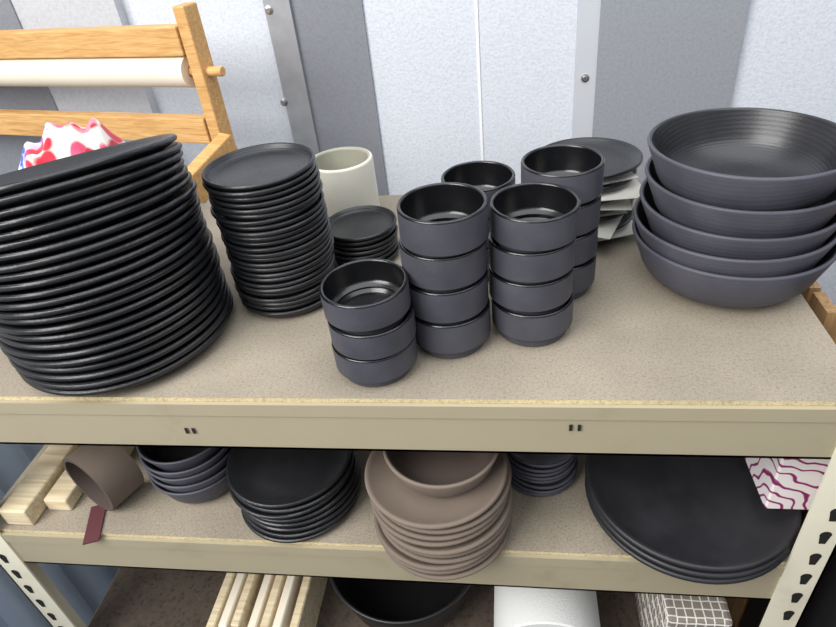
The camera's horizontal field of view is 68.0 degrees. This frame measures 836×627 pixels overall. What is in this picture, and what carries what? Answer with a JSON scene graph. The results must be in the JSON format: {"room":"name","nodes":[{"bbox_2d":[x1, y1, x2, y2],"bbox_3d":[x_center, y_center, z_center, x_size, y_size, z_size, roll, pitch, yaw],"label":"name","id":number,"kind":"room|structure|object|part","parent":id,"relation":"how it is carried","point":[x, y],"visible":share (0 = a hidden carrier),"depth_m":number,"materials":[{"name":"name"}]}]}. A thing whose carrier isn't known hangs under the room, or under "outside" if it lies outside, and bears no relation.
{"room":"storage room","nodes":[
{"label":"storage room","id":0,"kind":"room"},
{"bbox_2d":[0,0,58,174],"bbox_3d":[-1.544,-0.726,1.473,1.274,2.600,0.034,-1,36,8],"label":"wall panel","id":1,"kind":"object","parent":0,"point":[11,97],"depth_m":1.52,"materials":[{"name":"grey metal"}]},
{"bbox_2d":[0,140,132,626],"bbox_3d":[-0.809,0.869,0.553,0.072,0.940,3.220,-1,36,8],"label":"wall","id":2,"kind":"structure","parent":0,"point":[83,587],"depth_m":1.14,"materials":[{"name":"grey paint"}]},
{"bbox_2d":[11,0,158,141],"bbox_3d":[-0.793,-0.738,1.363,0.243,2.600,0.030,-1,36,8],"label":"wall panel","id":3,"kind":"object","parent":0,"point":[32,14],"depth_m":1.41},
{"bbox_2d":[121,0,835,305],"bbox_3d":[0.009,-0.782,1.289,4.400,2.600,0.080,-1,36,8],"label":"wall","id":4,"kind":"structure","parent":0,"point":[423,53],"depth_m":1.40,"materials":[{"name":"white paint"}]},
{"bbox_2d":[263,0,319,154],"bbox_3d":[-0.321,-0.747,1.296,0.070,2.600,0.022,-1,36,8],"label":"trim","id":5,"kind":"structure","parent":4,"relation":"attached to","point":[279,14],"depth_m":1.43,"materials":[{"name":"silver metal"}]},
{"bbox_2d":[290,0,387,195],"bbox_3d":[-0.208,-0.754,1.286,0.157,2.600,0.006,-1,36,8],"label":"wall panel","id":6,"kind":"object","parent":4,"relation":"attached to","point":[331,34],"depth_m":1.43,"materials":[{"name":"grey metal"}]},
{"bbox_2d":[475,0,483,160],"bbox_3d":[0.111,-0.759,1.239,0.006,2.600,0.002,-1,36,8],"label":"trim","id":7,"kind":"structure","parent":4,"relation":"attached to","point":[476,2],"depth_m":1.40,"materials":[{"name":"white"}]},
{"bbox_2d":[572,0,600,137],"bbox_3d":[0.340,-0.757,1.197,0.045,2.600,0.022,-1,36,8],"label":"trim","id":8,"kind":"structure","parent":4,"relation":"attached to","point":[588,13],"depth_m":1.35,"materials":[{"name":"white"}]},
{"bbox_2d":[592,0,748,183],"bbox_3d":[0.505,-0.760,1.173,0.288,2.600,0.020,-1,36,8],"label":"wall panel","id":9,"kind":"object","parent":4,"relation":"attached to","point":[658,61],"depth_m":1.32,"materials":[{"name":"grey metal"}]},
{"bbox_3d":[-0.028,1.171,0.853,4.400,0.050,3.520,-1,36,8],"label":"floor","id":10,"kind":"structure","parent":0,"visible":0},
{"bbox_2d":[0,2,237,202],"bbox_3d":[-0.811,-0.080,1.603,1.026,1.260,0.331,8,38,20],"label":"rack","id":11,"kind":"object","parent":10,"relation":"on","point":[187,37],"visible":0.36,"depth_m":1.23,"materials":[{"name":"brown wood"}]},
{"bbox_2d":[0,55,195,87],"bbox_3d":[-0.850,-0.522,1.342,0.890,0.058,0.058,8,38,20],"label":"paper roll","id":12,"kind":"object","parent":11,"relation":"on","point":[166,71],"visible":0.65,"depth_m":1.24,"materials":[{"name":"white paper"}]},
{"bbox_2d":[0,195,835,626],"bbox_3d":[-0.025,0.353,1.089,1.051,1.000,0.475,-1,36,8],"label":"shelving unit","id":13,"kind":"object","parent":10,"relation":"on","point":[641,367],"visible":0.52,"depth_m":0.66,"materials":[{"name":"paint"}]},
{"bbox_3d":[-0.549,0.488,0.990,0.040,0.999,0.040,-1,36,8],"label":"post","id":14,"kind":"part","parent":13,"relation":"part of","materials":[{"name":"metal"}]},
{"bbox_2d":[0,445,135,524],"bbox_3d":[-0.471,0.146,0.984,0.115,0.030,0.425,-1,36,8],"label":"bars","id":15,"kind":"object","parent":13,"relation":"on","point":[47,483],"visible":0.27,"depth_m":0.84,"materials":[{"name":"brown wood"}]},
{"bbox_2d":[18,118,124,169],"bbox_3d":[-0.488,-0.189,0.906,0.200,0.180,0.200,-1,36,8],"label":"pile","id":16,"kind":"object","parent":13,"relation":"on","point":[68,139],"visible":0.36,"depth_m":0.84,"materials":[{"name":"white fabric"}]},
{"bbox_2d":[83,505,105,544],"bbox_3d":[-0.425,0.277,0.817,0.020,0.002,0.060,-12,36,-8],"label":"leather strap","id":17,"kind":"object","parent":13,"relation":"on","point":[97,513],"visible":1,"depth_m":0.81,"materials":[{"name":"red leather"}]},
{"bbox_2d":[62,445,143,510],"bbox_3d":[-0.420,0.212,0.829,0.092,0.092,0.050,15,41,28],"label":"clay cup","id":18,"kind":"object","parent":13,"relation":"on","point":[107,475],"visible":0.88,"depth_m":0.80,"materials":[{"name":"brown ceramic"}]},
{"bbox_2d":[0,133,232,395],"bbox_3d":[-0.352,-0.072,0.670,0.246,0.238,0.250,-14,36,-10],"label":"plates","id":19,"kind":"object","parent":13,"relation":"on","point":[112,277],"visible":1,"depth_m":0.60,"materials":[{"name":"black ceramic"}]},
{"bbox_2d":[136,446,232,503],"bbox_3d":[-0.297,0.189,0.832,0.129,0.102,0.127,21,44,34],"label":"bowls","id":20,"kind":"object","parent":13,"relation":"on","point":[190,475],"visible":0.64,"depth_m":0.79,"materials":[{"name":"grey ceramic"}]},
{"bbox_2d":[206,573,327,626],"bbox_3d":[-0.221,0.371,1.117,0.143,0.096,0.440,-1,36,8],"label":"wooden slats","id":21,"kind":"object","parent":13,"relation":"on","point":[243,600],"visible":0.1,"depth_m":0.96,"materials":[{"name":"brown wood"}]},
{"bbox_2d":[202,142,338,317],"bbox_3d":[-0.166,-0.095,0.726,0.128,0.172,0.128,2,36,12],"label":"plates","id":22,"kind":"object","parent":13,"relation":"on","point":[267,201],"visible":0.99,"depth_m":0.68,"materials":[{"name":"black ceramic"}]},
{"bbox_2d":[226,448,360,542],"bbox_3d":[-0.157,0.208,0.800,0.164,0.080,0.159,-13,36,-8],"label":"plates","id":23,"kind":"object","parent":13,"relation":"on","point":[282,495],"visible":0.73,"depth_m":0.75,"materials":[{"name":"black ceramic"}]},
{"bbox_2d":[315,147,379,216],"bbox_3d":[-0.104,-0.175,0.890,0.091,0.100,0.091,-1,36,8],"label":"ceramic crock","id":24,"kind":"object","parent":13,"relation":"on","point":[347,174],"visible":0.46,"depth_m":0.85,"materials":[{"name":"beige ceramic"}]},
{"bbox_2d":[329,205,399,265],"bbox_3d":[-0.074,-0.100,0.821,0.102,0.052,0.101,-1,36,8],"label":"stack","id":25,"kind":"object","parent":13,"relation":"on","point":[366,231],"visible":0.83,"depth_m":0.80,"materials":[{"name":"black ceramic"}]},
{"bbox_2d":[319,258,417,386],"bbox_3d":[-0.046,0.011,0.617,0.087,0.103,0.088,-1,36,8],"label":"stack","id":26,"kind":"object","parent":13,"relation":"on","point":[367,304],"visible":1,"depth_m":0.60,"materials":[{"name":"grey ceramic"}]},
{"bbox_2d":[330,578,470,626],"bbox_3d":[-0.017,0.414,1.002,0.240,0.120,0.240,-1,36,8],"label":"mixing bowl","id":27,"kind":"object","parent":13,"relation":"on","point":[378,603],"visible":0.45,"depth_m":1.00,"materials":[{"name":"black ceramic"}]},
{"bbox_2d":[365,451,513,580],"bbox_3d":[0.028,0.216,0.731,0.165,0.111,0.163,-1,36,8],"label":"stack","id":28,"kind":"object","parent":13,"relation":"on","point":[459,536],"visible":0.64,"depth_m":0.67,"materials":[{"name":"brown ceramic"}]},
{"bbox_2d":[383,451,498,496],"bbox_3d":[0.028,0.156,0.701,0.132,0.040,0.132,-1,36,8],"label":"bowl","id":29,"kind":"object","parent":28,"relation":"on","point":[433,474],"depth_m":0.69,"materials":[{"name":"brown ceramic"}]},
{"bbox_2d":[396,182,490,358],"bbox_3d":[0.029,-0.040,0.624,0.088,0.163,0.088,-1,36,8],"label":"stack","id":30,"kind":"object","parent":13,"relation":"on","point":[444,228],"visible":0.98,"depth_m":0.60,"materials":[{"name":"black ceramic"}]},
{"bbox_2d":[441,161,514,280],"bbox_3d":[0.075,-0.109,0.747,0.087,0.124,0.086,-1,36,8],"label":"stack","id":31,"kind":"object","parent":13,"relation":"on","point":[490,177],"visible":0.15,"depth_m":0.74,"materials":[{"name":"black ceramic"}]},
{"bbox_2d":[488,182,580,346],"bbox_3d":[0.116,-0.047,0.631,0.088,0.150,0.087,-1,36,8],"label":"stack","id":32,"kind":"object","parent":13,"relation":"on","point":[534,226],"visible":1,"depth_m":0.61,"materials":[{"name":"black ceramic"}]},
{"bbox_2d":[506,453,577,496],"bbox_3d":[0.156,0.182,0.798,0.098,0.064,0.096,17,42,30],"label":"stack","id":33,"kind":"object","parent":13,"relation":"on","point":[540,475],"visible":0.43,"depth_m":0.76,"materials":[{"name":"grey ceramic"}]},
{"bbox_2d":[494,586,599,626],"bbox_3d":[0.201,0.364,1.008,0.150,0.150,0.362,-1,36,8],"label":"roll","id":34,"kind":"object","parent":13,"relation":"on","point":[513,606],"visible":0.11,"depth_m":0.85,"materials":[{"name":"white paper"}]},
{"bbox_2d":[521,144,604,298],"bbox_3d":[0.157,-0.097,0.687,0.086,0.157,0.087,-1,36,8],"label":"stack","id":35,"kind":"object","parent":13,"relation":"on","point":[578,168],"visible":0.49,"depth_m":0.66,"materials":[{"name":"black ceramic"}]},
{"bbox_2d":[546,137,642,243],"bbox_3d":[0.210,-0.155,0.810,0.159,0.099,0.160,-1,36,8],"label":"plates","id":36,"kind":"object","parent":13,"relation":"on","point":[621,186],"visible":0.3,"depth_m":0.78,"materials":[{"name":"black ceramic"}]},
{"bbox_2d":[635,593,732,626],"bbox_3d":[0.379,0.370,0.946,0.080,0.178,0.300,-1,36,8],"label":"patterned fabric","id":37,"kind":"object","parent":13,"relation":"on","point":[654,610],"visible":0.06,"depth_m":0.79,"materials":[{"name":"grey fabric"}]},
{"bbox_2d":[585,455,801,584],"bbox_3d":[0.324,0.211,0.749,0.239,0.040,0.240,-1,36,8],"label":"platters","id":38,"kind":"object","parent":13,"relation":"on","point":[704,520],"visible":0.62,"depth_m":0.71,"materials":[{"name":"black ceramic"}]},
{"bbox_2d":[745,458,830,509],"bbox_3d":[0.416,0.113,0.734,0.050,0.115,0.200,-1,36,8],"label":"cardboard box","id":39,"kind":"object","parent":38,"relation":"on","point":[780,483],"visible":0.15,"depth_m":0.67,"materials":[{"name":"white cardboard"}]},
{"bbox_2d":[632,107,835,307],"bbox_3d":[0.342,-0.110,0.668,0.209,0.164,0.208,11,39,23],"label":"bowls","id":40,"kind":"object","parent":13,"relation":"on","point":[735,207],"visible":1,"depth_m":0.62,"materials":[{"name":"black ceramic"}]},
{"bbox_3d":[0.451,0.474,0.841,0.040,0.999,0.040,-1,36,8],"label":"post","id":41,"kind":"part","parent":13,"relation":"part of","materials":[{"name":"metal"}]},
{"bbox_2d":[725,281,835,626],"bbox_3d":[0.686,0.263,1.111,0.338,0.979,0.442,-1,36,8],"label":"crate","id":42,"kind":"object","parent":10,"relation":"on","point":[818,301],"visible":0.06,"depth_m":0.70,"materials":[{"name":"brown wood"}]},
{"bbox_2d":[738,509,835,626],"bbox_3d":[0.697,0.560,0.754,0.440,0.909,0.460,-1,36,8],"label":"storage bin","id":43,"kind":"object","parent":10,"relation":"on","point":[820,611],"visible":0.06,"depth_m":0.74,"materials":[{"name":"black plastic"}]}
]}

